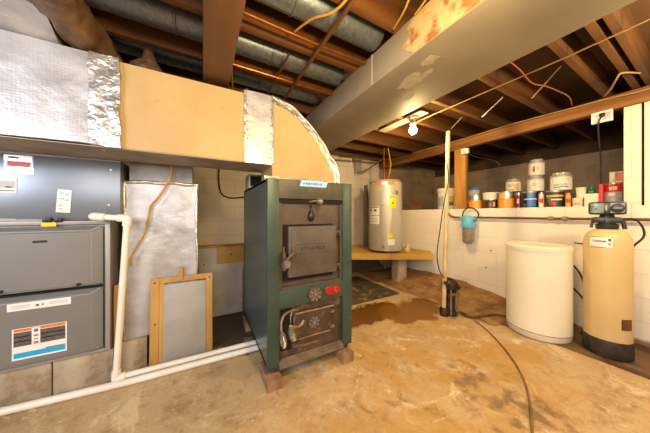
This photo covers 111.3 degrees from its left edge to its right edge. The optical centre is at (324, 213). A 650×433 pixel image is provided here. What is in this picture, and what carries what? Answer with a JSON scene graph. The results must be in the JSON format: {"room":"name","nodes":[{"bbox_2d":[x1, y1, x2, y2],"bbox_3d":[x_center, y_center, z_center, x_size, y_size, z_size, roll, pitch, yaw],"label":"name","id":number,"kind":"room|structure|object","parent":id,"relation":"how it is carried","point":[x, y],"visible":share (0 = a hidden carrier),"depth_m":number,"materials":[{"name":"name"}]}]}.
{"room":"basement utility room","nodes":[
{"label":"basement utility room","id":0,"kind":"room"},
{"bbox_2d":[0,150,434,287],"bbox_3d":[-0.590,-0.072,3.772,7.800,2.345,0.200,0,0,-29],"label":"wall","id":1,"kind":"structure","parent":0,"point":[220,218],"depth_m":3.34,"materials":[{"name":"beige concrete"}]},
{"bbox_2d":[203,0,245,88],"bbox_3d":[-0.195,-0.964,0.515,0.155,0.178,5.870,0,0,-29],"label":"support beam","id":2,"kind":"structure","parent":1,"relation":"attached to","point":[222,19],"depth_m":1.10,"materials":[{"name":"brown wood"}]},
{"bbox_2d":[231,67,247,91],"bbox_3d":[-0.690,-1.024,1.683,0.109,0.061,0.372,0,0,-3],"label":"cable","id":3,"kind":"object","parent":2,"relation":"attached to","point":[232,67],"visible":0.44,"depth_m":1.68,"materials":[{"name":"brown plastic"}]},
{"bbox_2d":[233,63,331,94],"bbox_3d":[-0.296,-1.032,1.717,0.815,0.023,0.023,0,0,-29],"label":"copper pipe","id":4,"kind":"object","parent":2,"relation":"attached to","point":[234,64],"visible":0.91,"depth_m":1.68,"materials":[{"name":"orange metal"}]},
{"bbox_2d":[243,11,365,63],"bbox_3d":[-0.082,-1.032,1.327,0.815,0.023,0.023,0,0,-29],"label":"copper pipe","id":5,"kind":"object","parent":2,"relation":"attached to","point":[245,13],"visible":0.88,"depth_m":1.28,"materials":[{"name":"orange metal"}]},
{"bbox_2d":[218,169,243,198],"bbox_3d":[-1.348,-0.444,3.232,0.380,0.444,0.020,0,0,-29],"label":"wire","id":6,"kind":"object","parent":1,"relation":"attached to","point":[218,169],"visible":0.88,"depth_m":3.15,"materials":[{"name":"black"}]},
{"bbox_2d":[352,158,361,172],"bbox_3d":[0.610,-0.951,4.265,0.166,0.339,0.088,0,0,-29],"label":"metal bracket","id":7,"kind":"object","parent":1,"relation":"attached to","point":[357,163],"visible":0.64,"depth_m":4.23,"materials":[{"name":"grey metal"}]},
{"bbox_2d":[352,244,432,259],"bbox_3d":[0.699,0.640,3.589,1.726,0.090,1.344,0,0,-29],"label":"platform","id":8,"kind":"object","parent":1,"relation":"attached to","point":[359,252],"visible":0.49,"depth_m":3.33,"materials":[{"name":"brown wood"}]},
{"bbox_2d":[364,185,367,245],"bbox_3d":[0.758,0.032,4.102,0.050,1.126,0.060,0,0,-29],"label":"channel","id":9,"kind":"object","parent":8,"relation":"on","point":[365,186],"visible":1,"depth_m":4.08,"materials":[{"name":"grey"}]},
{"bbox_2d":[369,148,401,252],"bbox_3d":[0.971,-0.228,3.569,0.519,1.647,0.518,0,0,-29],"label":"water heater","id":10,"kind":"object","parent":8,"relation":"on","point":[385,195],"visible":1,"depth_m":3.35,"materials":[{"name":"metal"}]},
{"bbox_2d":[405,243,409,251],"bbox_3d":[1.305,0.530,3.509,0.080,0.132,0.080,0,0,-29],"label":"bottle","id":11,"kind":"object","parent":8,"relation":"on","point":[407,249],"visible":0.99,"depth_m":3.48,"materials":[{"name":"beige plastic"}]},
{"bbox_2d":[0,267,649,432],"bbox_3d":[0.154,1.160,0.821,5.860,0.120,6.090,0,0,-29],"label":"floor","id":12,"kind":"structure","parent":0,"point":[414,368],"depth_m":1.38,"materials":[{"name":"concrete"}]},
{"bbox_2d":[0,362,52,407],"bbox_3d":[-1.920,0.998,1.410,0.402,0.205,0.380,0,0,-29],"label":"concrete block","id":13,"kind":"object","parent":12,"relation":"on","point":[34,382],"visible":0.41,"depth_m":1.29,"materials":[{"name":"grey concrete"}]},
{"bbox_2d":[0,217,121,372],"bbox_3d":[-2.002,0.452,1.509,0.994,0.865,0.767,0,0,-29],"label":"furnace","id":14,"kind":"object","parent":13,"relation":"on","point":[58,277],"visible":0.98,"depth_m":1.31,"materials":[{"name":"grey metal"}]},
{"bbox_2d":[42,217,62,221],"bbox_3d":[-1.624,0.035,1.323,0.080,0.030,0.016,0,0,-29],"label":"switch","id":15,"kind":"object","parent":14,"relation":"attached to","point":[44,219],"depth_m":1.31,"materials":[{"name":"black plastic"}]},
{"bbox_2d":[0,151,128,220],"bbox_3d":[-1.975,-0.159,1.504,1.038,0.398,0.612,0,0,-29],"label":"furnace","id":16,"kind":"object","parent":14,"relation":"on","point":[33,187],"visible":0.91,"depth_m":1.36,"materials":[{"name":"metal"}]},
{"bbox_2d":[88,212,255,381],"bbox_3d":[-0.992,0.535,1.612,1.026,1.089,0.109,0,0,-29],"label":"drain pipe","id":17,"kind":"object","parent":14,"relation":"attached to","point":[116,374],"visible":0.96,"depth_m":1.42,"materials":[{"name":"white plastic"}]},
{"bbox_2d":[53,345,113,394],"bbox_3d":[-1.619,0.998,1.575,0.273,0.205,0.380,0,0,-29],"label":"concrete block","id":18,"kind":"object","parent":12,"relation":"on","point":[82,371],"visible":0.44,"depth_m":1.41,"materials":[{"name":"grey concrete"}]},
{"bbox_2d":[114,284,118,344],"bbox_3d":[-1.414,0.687,1.511,0.028,0.414,0.040,0,0,-29],"label":"stick","id":19,"kind":"object","parent":18,"relation":"on","point":[116,286],"visible":0.42,"depth_m":1.49,"materials":[{"name":"brown wood"}]},
{"bbox_2d":[0,345,258,415],"bbox_3d":[-1.539,1.077,1.295,2.352,0.041,0.104,0,0,-28],"label":"pipe","id":20,"kind":"object","parent":12,"relation":"on","point":[23,406],"visible":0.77,"depth_m":1.39,"materials":[{"name":"white plastic"}]},
{"bbox_2d":[121,335,149,371],"bbox_3d":[-1.451,0.998,1.736,0.160,0.205,0.380,0,0,-29],"label":"concrete block","id":21,"kind":"object","parent":12,"relation":"on","point":[135,351],"visible":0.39,"depth_m":1.58,"materials":[{"name":"grey concrete"}]},
{"bbox_2d":[122,161,198,339],"bbox_3d":[-1.312,0.189,1.839,0.471,1.419,0.427,0,0,-29],"label":"duct","id":22,"kind":"object","parent":21,"relation":"on","point":[170,240],"visible":0.62,"depth_m":1.65,"materials":[{"name":"metal"}]},
{"bbox_2d":[129,166,172,265],"bbox_3d":[-1.250,0.003,1.601,0.259,0.722,0.027,0,0,-29],"label":"tube","id":23,"kind":"object","parent":22,"relation":"attached to","point":[171,170],"visible":1,"depth_m":1.58,"materials":[{"name":"plastic"}]},
{"bbox_2d":[149,267,211,365],"bbox_3d":[-1.086,0.751,1.697,0.401,0.691,0.074,0,0,-29],"label":"framed panel","id":24,"kind":"object","parent":12,"relation":"on","point":[180,313],"visible":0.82,"depth_m":1.68,"materials":[{"name":"brown wood"}]},
{"bbox_2d":[198,243,243,316],"bbox_3d":[-1.095,0.710,2.410,0.514,0.756,0.080,0,0,-29],"label":"sheet","id":25,"kind":"object","parent":12,"relation":"on","point":[227,278],"depth_m":2.39,"materials":[{"name":"metal"}]},
{"bbox_2d":[217,246,243,263],"bbox_3d":[-1.023,0.438,2.417,0.279,0.186,0.016,0,0,-29],"label":"wood offcut","id":26,"kind":"object","parent":25,"relation":"attached to","point":[232,254],"visible":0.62,"depth_m":2.41,"materials":[{"name":"brown wood"}]},
{"bbox_2d":[242,315,250,331],"bbox_3d":[-0.748,1.067,2.179,0.095,0.067,0.220,0,0,-29],"label":"support block","id":27,"kind":"object","parent":12,"relation":"on","point":[244,320],"visible":0.49,"depth_m":2.11,"materials":[{"name":"red brick"}]},
{"bbox_2d":[260,361,282,393],"bbox_3d":[-0.360,1.067,1.474,0.095,0.067,0.220,0,0,-29],"label":"support block","id":28,"kind":"object","parent":12,"relation":"on","point":[273,382],"visible":0.74,"depth_m":1.40,"materials":[{"name":"red brick"}]},
{"bbox_2d":[244,178,351,373],"bbox_3d":[-0.280,0.401,1.926,0.651,1.263,1.034,0,0,-29],"label":"furnace","id":29,"kind":"object","parent":28,"relation":"on","point":[298,233],"visible":1,"depth_m":1.55,"materials":[{"name":"green metal"}]},
{"bbox_2d":[0,0,340,182],"bbox_3d":[-1.040,-0.645,0.885,3.045,0.825,1.381,0,0,-29],"label":"duct","id":30,"kind":"object","parent":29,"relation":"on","point":[66,89],"visible":0.95,"depth_m":1.23,"materials":[{"name":"metal"}]},
{"bbox_2d":[129,44,164,72],"bbox_3d":[-1.124,-0.952,1.414,0.218,0.223,0.229,0,0,-29],"label":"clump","id":31,"kind":"object","parent":30,"relation":"on","point":[146,59],"visible":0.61,"depth_m":1.37,"materials":[{"name":"brown"}]},
{"bbox_2d":[245,174,260,189],"bbox_3d":[-0.667,-0.293,2.082,0.123,0.125,0.188,0,0,-29],"label":"box","id":32,"kind":"object","parent":29,"relation":"on","point":[251,180],"visible":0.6,"depth_m":2.00,"materials":[{"name":"metal"}]},
{"bbox_2d":[325,285,339,294],"bbox_3d":[0.059,0.556,1.626,0.130,0.066,0.018,0,0,-29],"label":"switch","id":33,"kind":"object","parent":29,"relation":"attached to","point":[329,289],"depth_m":1.63,"materials":[{"name":"red plastic"}]},
{"bbox_2d":[332,346,353,363],"bbox_3d":[0.123,1.067,1.739,0.095,0.067,0.220,0,0,-29],"label":"support block","id":34,"kind":"object","parent":12,"relation":"on","point":[345,355],"visible":0.51,"depth_m":1.66,"materials":[{"name":"red brick"}]},
{"bbox_2d":[352,276,398,304],"bbox_3d":[0.267,1.087,3.159,1.210,0.019,0.920,0,0,-29],"label":"mat","id":35,"kind":"object","parent":12,"relation":"on","point":[363,290],"visible":0.49,"depth_m":3.09,"materials":[{"name":"grey fabric"}]},
{"bbox_2d":[392,260,406,281],"bbox_3d":[1.202,0.858,3.600,0.190,0.484,0.140,0,0,-29],"label":"pier","id":36,"kind":"object","parent":12,"relation":"on","point":[399,267],"visible":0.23,"depth_m":3.54,"materials":[{"name":"concrete"}]},
{"bbox_2d":[358,267,505,325],"bbox_3d":[1.442,1.011,3.303,0.710,0.164,2.200,0,0,-29],"label":"bank","id":37,"kind":"object","parent":12,"relation":"on","point":[473,301],"visible":0.81,"depth_m":2.94,"materials":[{"name":"brown soil"}]},
{"bbox_2d":[436,131,460,316],"bbox_3d":[1.297,0.089,2.402,0.366,2.020,0.164,0,0,-29],"label":"pump","id":38,"kind":"object","parent":12,"relation":"on","point":[450,287],"visible":1,"depth_m":2.41,"materials":[{"name":"beige plastic"}]},
{"bbox_2d":[460,311,505,318],"bbox_3d":[1.703,1.082,2.351,0.467,0.027,0.122,0,0,9],"label":"hose","id":39,"kind":"object","parent":12,"relation":"on","point":[461,312],"visible":0.91,"depth_m":2.35,"materials":[{"name":"black rubber"}]},
{"bbox_2d":[474,320,533,432],"bbox_3d":[1.334,1.094,1.656,0.145,0.012,1.331,0,0,24],"label":"hose","id":40,"kind":"object","parent":12,"relation":"on","point":[524,381],"visible":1,"depth_m":1.40,"materials":[{"name":"black rubber"}]},
{"bbox_2d":[319,0,649,148],"bbox_3d":[0.877,-1.265,1.104,7.800,0.040,6.290,0,0,-29],"label":"ceiling","id":41,"kind":"structure","parent":0,"point":[566,80],"depth_m":2.13,"materials":[{"name":"brown wood"}]},
{"bbox_2d":[82,0,343,85],"bbox_3d":[-1.361,-1.150,1.021,3.358,0.186,0.186,0,0,-29],"label":"duct","id":42,"kind":"object","parent":41,"relation":"attached to","point":[158,14],"visible":0.72,"depth_m":1.31,"materials":[{"name":"silver metal"}]},
{"bbox_2d":[109,35,318,103],"bbox_3d":[-1.556,-1.162,1.376,3.358,0.160,0.160,0,0,-29],"label":"duct","id":43,"kind":"object","parent":41,"relation":"attached to","point":[124,46],"visible":0.31,"depth_m":1.66,"materials":[{"name":"silver metal"}]},
{"bbox_2d":[88,6,525,154],"bbox_3d":[0.303,-1.149,2.152,7.385,0.189,0.040,0,0,-29],"label":"joist","id":44,"kind":"object","parent":41,"relation":"attached to","point":[113,25],"visible":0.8,"depth_m":1.66,"materials":[{"name":"brown wood"}]},
{"bbox_2d":[266,53,289,94],"bbox_3d":[-0.409,-1.038,1.761,0.016,0.021,0.720,0,0,-29],"label":"pipe","id":45,"kind":"object","parent":44,"relation":"attached to","point":[288,54],"visible":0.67,"depth_m":1.62,"materials":[{"name":"metal"}]},
{"bbox_2d":[117,52,499,158],"bbox_3d":[0.111,-1.149,2.503,7.385,0.189,0.040,0,0,-29],"label":"joist","id":46,"kind":"object","parent":41,"relation":"attached to","point":[425,135],"visible":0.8,"depth_m":2.84,"materials":[{"name":"brown wood"}]},
{"bbox_2d":[378,110,428,134],"bbox_3d":[0.872,-0.958,2.550,0.120,0.191,0.630,0,0,-29],"label":"ceiling light","id":47,"kind":"object","parent":46,"relation":"attached to","point":[412,118],"visible":1,"depth_m":2.40,"materials":[{"name":"glass"}]},
{"bbox_2d":[408,115,417,124],"bbox_3d":[0.953,-1.007,2.403,0.110,0.076,0.110,0,0,-29],"label":"socket","id":48,"kind":"object","parent":47,"relation":"attached to","point":[412,118],"depth_m":2.38,"materials":[{"name":"ceramic"}]},
{"bbox_2d":[306,0,636,151],"bbox_3d":[0.830,-0.950,1.078,0.540,0.203,5.850,0,0,-29],"label":"duct","id":49,"kind":"object","parent":46,"relation":"attached to","point":[448,45],"visible":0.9,"depth_m":1.21,"materials":[{"name":"grey metal"}]},
{"bbox_2d":[255,0,384,51],"bbox_3d":[-1.144,-1.153,0.626,3.358,0.190,0.190,0,0,-29],"label":"duct","id":50,"kind":"object","parent":41,"relation":"attached to","point":[354,29],"visible":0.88,"depth_m":1.25,"materials":[{"name":"silver metal"}]},
{"bbox_2d":[294,0,346,32],"bbox_3d":[0.053,-1.023,1.062,0.052,0.058,0.623,0,0,-44],"label":"cable","id":51,"kind":"object","parent":50,"relation":"hanging from","point":[344,1],"visible":1,"depth_m":1.13,"materials":[{"name":"yellow plastic"}]},
{"bbox_2d":[160,0,558,148],"bbox_3d":[0.498,-1.149,1.797,7.385,0.189,0.040,0,0,-29],"label":"joist","id":52,"kind":"object","parent":41,"relation":"attached to","point":[474,108],"visible":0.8,"depth_m":1.51,"materials":[{"name":"brown wood"}]},
{"bbox_2d":[482,97,502,116],"bbox_3d":[1.755,-1.120,2.333,0.012,0.129,0.209,0,0,-23],"label":"strap","id":53,"kind":"object","parent":52,"relation":"attached to","point":[502,97],"visible":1,"depth_m":2.32,"materials":[{"name":"silver metal"}]},
{"bbox_2d":[329,147,440,169],"bbox_3d":[-0.462,-1.149,3.546,7.385,0.189,0.040,0,0,-29],"label":"joist","id":54,"kind":"object","parent":41,"relation":"attached to","point":[339,151],"visible":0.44,"depth_m":4.27,"materials":[{"name":"brown wood"}]},
{"bbox_2d":[301,113,476,163],"bbox_3d":[-0.087,-1.149,2.862,7.385,0.189,0.040,0,0,-29],"label":"joist","id":55,"kind":"object","parent":41,"relation":"attached to","point":[375,137],"visible":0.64,"depth_m":3.53,"materials":[{"name":"brown wood"}]},
{"bbox_2d":[340,140,453,166],"bbox_3d":[-0.279,-1.149,3.213,7.385,0.189,0.040,0,0,-29],"label":"joist","id":56,"kind":"object","parent":41,"relation":"attached to","point":[354,144],"visible":0.02,"depth_m":3.92,"materials":[{"name":"brown wood"}]},
{"bbox_2d":[330,0,597,140],"bbox_3d":[0.694,-1.149,1.442,7.385,0.189,0.040,0,0,-29],"label":"joist","id":57,"kind":"object","parent":41,"relation":"attached to","point":[384,14],"visible":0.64,"depth_m":1.84,"materials":[{"name":"brown wood"}]},
{"bbox_2d":[532,66,561,97],"bbox_3d":[1.887,-1.120,1.899,0.010,0.131,0.264,0,0,2],"label":"strap","id":58,"kind":"object","parent":57,"relation":"attached to","point":[560,66],"visible":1,"depth_m":1.88,"materials":[{"name":"silver metal"}]},
{"bbox_2d":[547,32,623,115],"bbox_3d":[0.886,-1.149,1.092,7.385,0.189,0.040,0,0,-29],"label":"joist","id":59,"kind":"object","parent":41,"relation":"attached to","point":[584,63],"visible":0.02,"depth_m":1.66,"materials":[{"name":"brown wood"}]},
{"bbox_2d":[393,0,409,29],"bbox_3d":[0.382,-1.018,1.032,0.027,0.045,0.410,0,0,2],"label":"cable","id":60,"kind":"object","parent":59,"relation":"attached to","point":[400,17],"visible":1,"depth_m":1.12,"materials":[{"name":"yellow plastic"}]},
{"bbox_2d":[414,0,425,14],"bbox_3d":[0.472,-1.024,0.985,0.027,0.033,0.324,0,0,1],"label":"cable","id":61,"kind":"object","parent":59,"relation":"attached to","point":[424,1],"visible":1,"depth_m":1.09,"materials":[{"name":"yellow plastic"}]},
{"bbox_2d":[511,62,572,104],"bbox_3d":[1.768,-1.030,1.787,1.175,0.049,0.055,0,0,-26],"label":"cable","id":62,"kind":"object","parent":59,"relation":"attached to","point":[512,63],"visible":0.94,"depth_m":1.76,"materials":[{"name":"brown plastic"}]},
{"bbox_2d":[584,18,645,89],"bbox_3d":[0.961,-1.149,0.956,7.385,0.189,0.038,0,0,-29],"label":"joist","id":63,"kind":"object","parent":41,"relation":"attached to","point":[598,29],"visible":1,"depth_m":1.47,"materials":[{"name":"brown wood"}]},
{"bbox_2d":[282,0,356,100],"bbox_3d":[-0.295,-1.013,1.835,0.024,0.027,2.900,0,0,-29],"label":"pipe","id":64,"kind":"object","parent":63,"relation":"attached to","point":[350,4],"visible":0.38,"depth_m":1.30,"materials":[{"name":"brown metal"}]},
{"bbox_2d":[602,6,649,85],"bbox_3d":[0.992,-1.149,0.899,7.385,0.189,0.038,0,0,-29],"label":"joist","id":65,"kind":"object","parent":41,"relation":"attached to","point":[632,42],"visible":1,"depth_m":1.41,"materials":[{"name":"brown wood"}]},
{"bbox_2d":[417,18,649,121],"bbox_3d":[1.404,-1.035,1.800,0.026,0.021,1.563,0,0,-28],"label":"cable","id":66,"kind":"object","parent":65,"relation":"attached to","point":[648,19],"visible":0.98,"depth_m":1.51,"materials":[{"name":"brown plastic"}]},
{"bbox_2d":[603,72,640,96],"bbox_3d":[2.339,-1.025,1.740,0.139,0.062,0.480,0,0,44],"label":"cable","id":67,"kind":"object","parent":65,"relation":"attached to","point":[619,74],"visible":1,"depth_m":1.64,"materials":[{"name":"brown plastic"}]},
{"bbox_2d":[380,101,649,346],"bbox_3d":[2.599,0.087,2.164,0.220,2.026,6.090,0,0,-29],"label":"wall","id":68,"kind":"structure","parent":0,"point":[466,262],"depth_m":2.41,"materials":[{"name":"white paint"}]},
{"bbox_2d":[403,206,421,209],"bbox_3d":[1.551,-0.107,3.946,0.032,0.080,0.374,0,0,-29],"label":"pipe","id":69,"kind":"object","parent":68,"relation":"on","point":[413,206],"visible":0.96,"depth_m":3.93,"materials":[{"name":"brown metal"}]},
{"bbox_2d":[437,188,453,208],"bbox_3d":[1.936,-0.236,3.536,0.280,0.329,0.280,0,0,-29],"label":"paint bucket","id":70,"kind":"object","parent":68,"relation":"on","point":[441,192],"visible":0.62,"depth_m":3.45,"materials":[{"name":"white plastic"}]},
{"bbox_2d":[454,148,467,208],"bbox_3d":[1.956,-0.501,3.189,0.070,0.858,0.155,0,0,-29],"label":"wooden post","id":71,"kind":"object","parent":68,"relation":"on","point":[460,161],"visible":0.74,"depth_m":3.16,"materials":[{"name":"brown wood"}]},
{"bbox_2d":[461,148,501,191],"bbox_3d":[2.087,-0.491,2.971,0.452,0.818,0.077,0,0,31],"label":"junction box","id":72,"kind":"object","parent":71,"relation":"attached to","point":[466,150],"visible":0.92,"depth_m":3.02,"materials":[{"name":"white"}]},
{"bbox_2d":[460,207,478,243],"bbox_3d":[1.922,0.150,2.972,0.187,0.490,0.226,0,0,-29],"label":"water filter","id":73,"kind":"object","parent":68,"relation":"attached to","point":[467,224],"visible":1,"depth_m":2.92,"materials":[{"name":"blue plastic"}]},
{"bbox_2d":[462,228,473,243],"bbox_3d":[1.915,0.290,2.973,0.140,0.210,0.140,0,0,-29],"label":"housing","id":74,"kind":"object","parent":73,"relation":"on","point":[467,233],"depth_m":2.92,"materials":[{"name":"plastic"}]},
{"bbox_2d":[469,195,481,208],"bbox_3d":[2.104,-0.166,3.106,0.162,0.188,0.162,0,0,-29],"label":"paint can","id":75,"kind":"object","parent":68,"relation":"on","point":[475,201],"visible":0.95,"depth_m":3.04,"materials":[{"name":"metal"}]},
{"bbox_2d":[485,199,496,207],"bbox_3d":[2.196,-0.133,2.939,0.138,0.122,0.138,0,0,-29],"label":"paint can","id":76,"kind":"object","parent":68,"relation":"on","point":[489,203],"visible":0.86,"depth_m":2.88,"materials":[{"name":"metal"}]},
{"bbox_2d":[482,192,498,199],"bbox_3d":[2.208,-0.239,2.959,0.186,0.090,0.186,0,0,-29],"label":"tub","id":77,"kind":"object","parent":76,"relation":"on","point":[488,195],"visible":0.94,"depth_m":2.89,"materials":[{"name":"white plastic"}]},
{"bbox_2d":[498,191,514,207],"bbox_3d":[2.278,-0.175,2.790,0.160,0.205,0.160,0,0,-29],"label":"paint can","id":78,"kind":"object","parent":68,"relation":"on","point":[506,199],"visible":0.96,"depth_m":2.73,"materials":[{"name":"metal"}]},
{"bbox_2d":[505,179,521,191],"bbox_3d":[2.348,-0.356,2.766,0.157,0.154,0.157,0,0,-29],"label":"plastic pot","id":79,"kind":"object","parent":78,"relation":"on","point":[514,185],"visible":0.97,"depth_m":2.71,"materials":[{"name":"white plastic"}]},
{"bbox_2d":[379,85,649,168],"bbox_3d":[2.573,-0.992,2.036,0.090,0.123,5.870,0,0,-29],"label":"header beam","id":80,"kind":"structure","parent":68,"relation":"on","point":[618,103],"depth_m":2.42,"materials":[{"name":"brown wood"}]},
{"bbox_2d":[340,156,398,159],"bbox_3d":[0.826,-1.006,3.958,1.290,0.137,0.071,0,0,-24],"label":"pipe","id":81,"kind":"object","parent":80,"relation":"attached to","point":[340,156],"visible":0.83,"depth_m":3.90,"materials":[{"name":"metal"}]},
{"bbox_2d":[357,160,380,173],"bbox_3d":[0.806,-0.868,4.061,0.443,0.248,0.031,0,0,7],"label":"pipe","id":82,"kind":"object","parent":81,"relation":"attached to","point":[379,160],"visible":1,"depth_m":4.05,"materials":[{"name":"brown metal"}]},
{"bbox_2d":[414,88,649,152],"bbox_3d":[2.122,-1.022,2.649,0.042,0.055,2.601,0,0,-28],"label":"cable","id":83,"kind":"object","parent":80,"relation":"attached to","point":[648,88],"visible":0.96,"depth_m":2.27,"materials":[{"name":"brown plastic"}]},
{"bbox_2d":[591,109,612,183],"bbox_3d":[2.563,-0.604,2.042,0.210,0.652,0.124,0,0,-29],"label":"outlet box","id":84,"kind":"object","parent":80,"relation":"attached to","point":[607,115],"visible":1,"depth_m":2.02,"materials":[{"name":"white plastic"},{"name":"black rubber"}]},
{"bbox_2d":[515,193,521,207],"bbox_3d":[2.330,-0.164,2.674,0.058,0.183,0.058,0,0,-29],"label":"spray can","id":85,"kind":"object","parent":68,"relation":"on","point":[518,197],"visible":0.99,"depth_m":2.65,"materials":[{"name":"metal"}]},
{"bbox_2d":[522,191,537,207],"bbox_3d":[2.390,-0.167,2.587,0.138,0.189,0.138,0,0,-29],"label":"paint can","id":86,"kind":"object","parent":68,"relation":"on","point":[529,198],"visible":0.96,"depth_m":2.54,"materials":[{"name":"metal"}]},
{"bbox_2d":[526,175,544,191],"bbox_3d":[2.449,-0.352,2.583,0.157,0.180,0.157,0,0,-29],"label":"plastic pot","id":87,"kind":"object","parent":86,"relation":"on","point":[536,182],"visible":0.97,"depth_m":2.53,"materials":[{"name":"white plastic"}]},
{"bbox_2d":[528,159,544,175],"bbox_3d":[2.452,-0.536,2.576,0.151,0.184,0.151,0,0,-29],"label":"plastic pot","id":88,"kind":"object","parent":87,"relation":"on","point":[536,166],"visible":0.95,"depth_m":2.52,"materials":[{"name":"white plastic"}]},
{"bbox_2d":[539,192,543,206],"bbox_3d":[2.430,-0.158,2.493,0.045,0.172,0.045,0,0,-29],"label":"spray can","id":89,"kind":"object","parent":68,"relation":"on","point":[541,194],"visible":0.8,"depth_m":2.48,"materials":[{"name":"metal"}]},
{"bbox_2d":[545,190,564,206],"bbox_3d":[2.496,-0.163,2.412,0.153,0.181,0.151,0,0,-29],"label":"paint can","id":90,"kind":"object","parent":68,"relation":"on","point":[553,198],"visible":0.94,"depth_m":2.36,"materials":[{"name":"metal"}]},
{"bbox_2d":[549,172,572,190],"bbox_3d":[2.557,-0.350,2.406,0.178,0.192,0.178,0,0,-29],"label":"plastic pot","id":91,"kind":"object","parent":90,"relation":"on","point":[560,180],"visible":0.96,"depth_m":2.35,"materials":[{"name":"white plastic"}]},
{"bbox_2d":[474,216,649,220],"bbox_3d":[2.472,0.045,2.063,0.042,0.041,2.034,0,0,-29],"label":"pipe","id":92,"kind":"object","parent":68,"relation":"attached to","point":[564,218],"visible":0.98,"depth_m":2.29,"materials":[{"name":"brown metal"}]},
{"bbox_2d":[565,193,570,206],"bbox_3d":[2.507,-0.144,2.289,0.040,0.144,0.040,0,0,-29],"label":"glue bottle","id":93,"kind":"object","parent":68,"relation":"on","point":[567,196],"visible":0.95,"depth_m":2.28,"materials":[{"name":"orange plastic"}]},
{"bbox_2d":[500,321,649,379],"bbox_3d":[2.353,1.097,1.750,0.610,0.006,5.600,0,0,-29],"label":"ledge","id":94,"kind":"object","parent":68,"relation":"attached to","point":[640,366],"depth_m":1.70,"materials":[{"name":"concrete"}]},
{"bbox_2d":[505,241,573,343],"bbox_3d":[1.992,0.686,2.084,0.464,0.815,0.464,0,0,-29],"label":"tank","id":95,"kind":"object","parent":94,"relation":"on","point":[539,275],"visible":1,"depth_m":1.91,"materials":[{"name":"beige plastic"}]},
{"bbox_2d":[573,201,645,362],"bbox_3d":[2.255,0.500,1.965,0.297,1.190,0.678,0,0,3],"label":"water softener","id":96,"kind":"object","parent":94,"relation":"on","point":[607,332],"visible":0.99,"depth_m":1.68,"materials":[{"name":"tan resin"},{"name":"black plastic"}]},
{"bbox_2d":[572,198,582,206],"bbox_3d":[2.554,-0.117,2.246,0.076,0.089,0.076,0,0,-29],"label":"tub","id":97,"kind":"object","parent":68,"relation":"on","point":[576,202],"visible":1,"depth_m":2.22,"materials":[{"name":"white plastic"}]},
{"bbox_2d":[575,187,586,197],"bbox_3d":[2.596,-0.216,2.252,0.075,0.104,0.075,0,0,-29],"label":"plastic bowl","id":98,"kind":"object","parent":97,"relation":"on","point":[580,191],"visible":0.98,"depth_m":2.23,"materials":[{"name":"white plastic"}]},
{"bbox_2d":[584,193,598,206],"bbox_3d":[2.658,-0.137,2.203,0.100,0.129,0.096,0,0,-29],"label":"tub","id":99,"kind":"object","parent":68,"relation":"on","point":[594,197],"visible":0.51,"depth_m":2.18,"materials":[{"name":"white plastic"}]},
{"bbox_2d":[586,187,595,193],"bbox_3d":[2.653,-0.237,2.212,0.064,0.070,0.064,0,0,-29],"label":"jar","id":100,"kind":"object","parent":99,"relation":"on","point":[590,190],"visible":0.94,"depth_m":2.20,"materials":[{"name":"green plastic"}]},
{"bbox_2d":[599,184,603,201],"bbox_3d":[2.657,-0.179,2.131,0.070,0.214,0.022,0,0,-29],"label":"box","id":101,"kind":"object","parent":68,"relation":"on","point":[601,186],"visible":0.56,"depth_m":2.12,"materials":[{"name":"red"}]},
{"bbox_2d":[604,182,623,201],"bbox_3d":[2.742,-0.183,2.109,0.121,0.222,0.120,0,0,-29],"label":"paint can","id":102,"kind":"object","parent":68,"relation":"on","point":[613,192],"visible":0.77,"depth_m":2.07,"materials":[{"name":"metal"}]},
{"bbox_2d":[609,171,623,182],"bbox_3d":[2.755,-0.346,2.096,0.072,0.101,0.078,0,0,-29],"label":"carton","id":103,"kind":"object","parent":102,"relation":"on","point":[618,176],"visible":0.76,"depth_m":2.08,"materials":[{"name":"red"}]},
{"bbox_2d":[435,123,623,208],"bbox_3d":[3.918,-0.658,3.460,0.200,1.173,4.690,0,0,-29],"label":"wall","id":104,"kind":"structure","parent":0,"point":[585,168],"depth_m":3.57,"materials":[{"name":"grey concrete"}]},
{"bbox_3d":[3.142,-0.022,3.033,1.570,0.100,4.690,0,0,-29],"label":"floor","id":105,"kind":"structure","parent":0,"visible":0},
{"bbox_2d":[468,187,479,208],"bbox_3d":[2.240,-0.235,3.357,0.175,0.326,0.175,0,0,-29],"label":"paint bucket","id":106,"kind":"object","parent":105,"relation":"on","point":[471,190],"visible":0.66,"depth_m":3.29,"materials":[{"name":"blue"}]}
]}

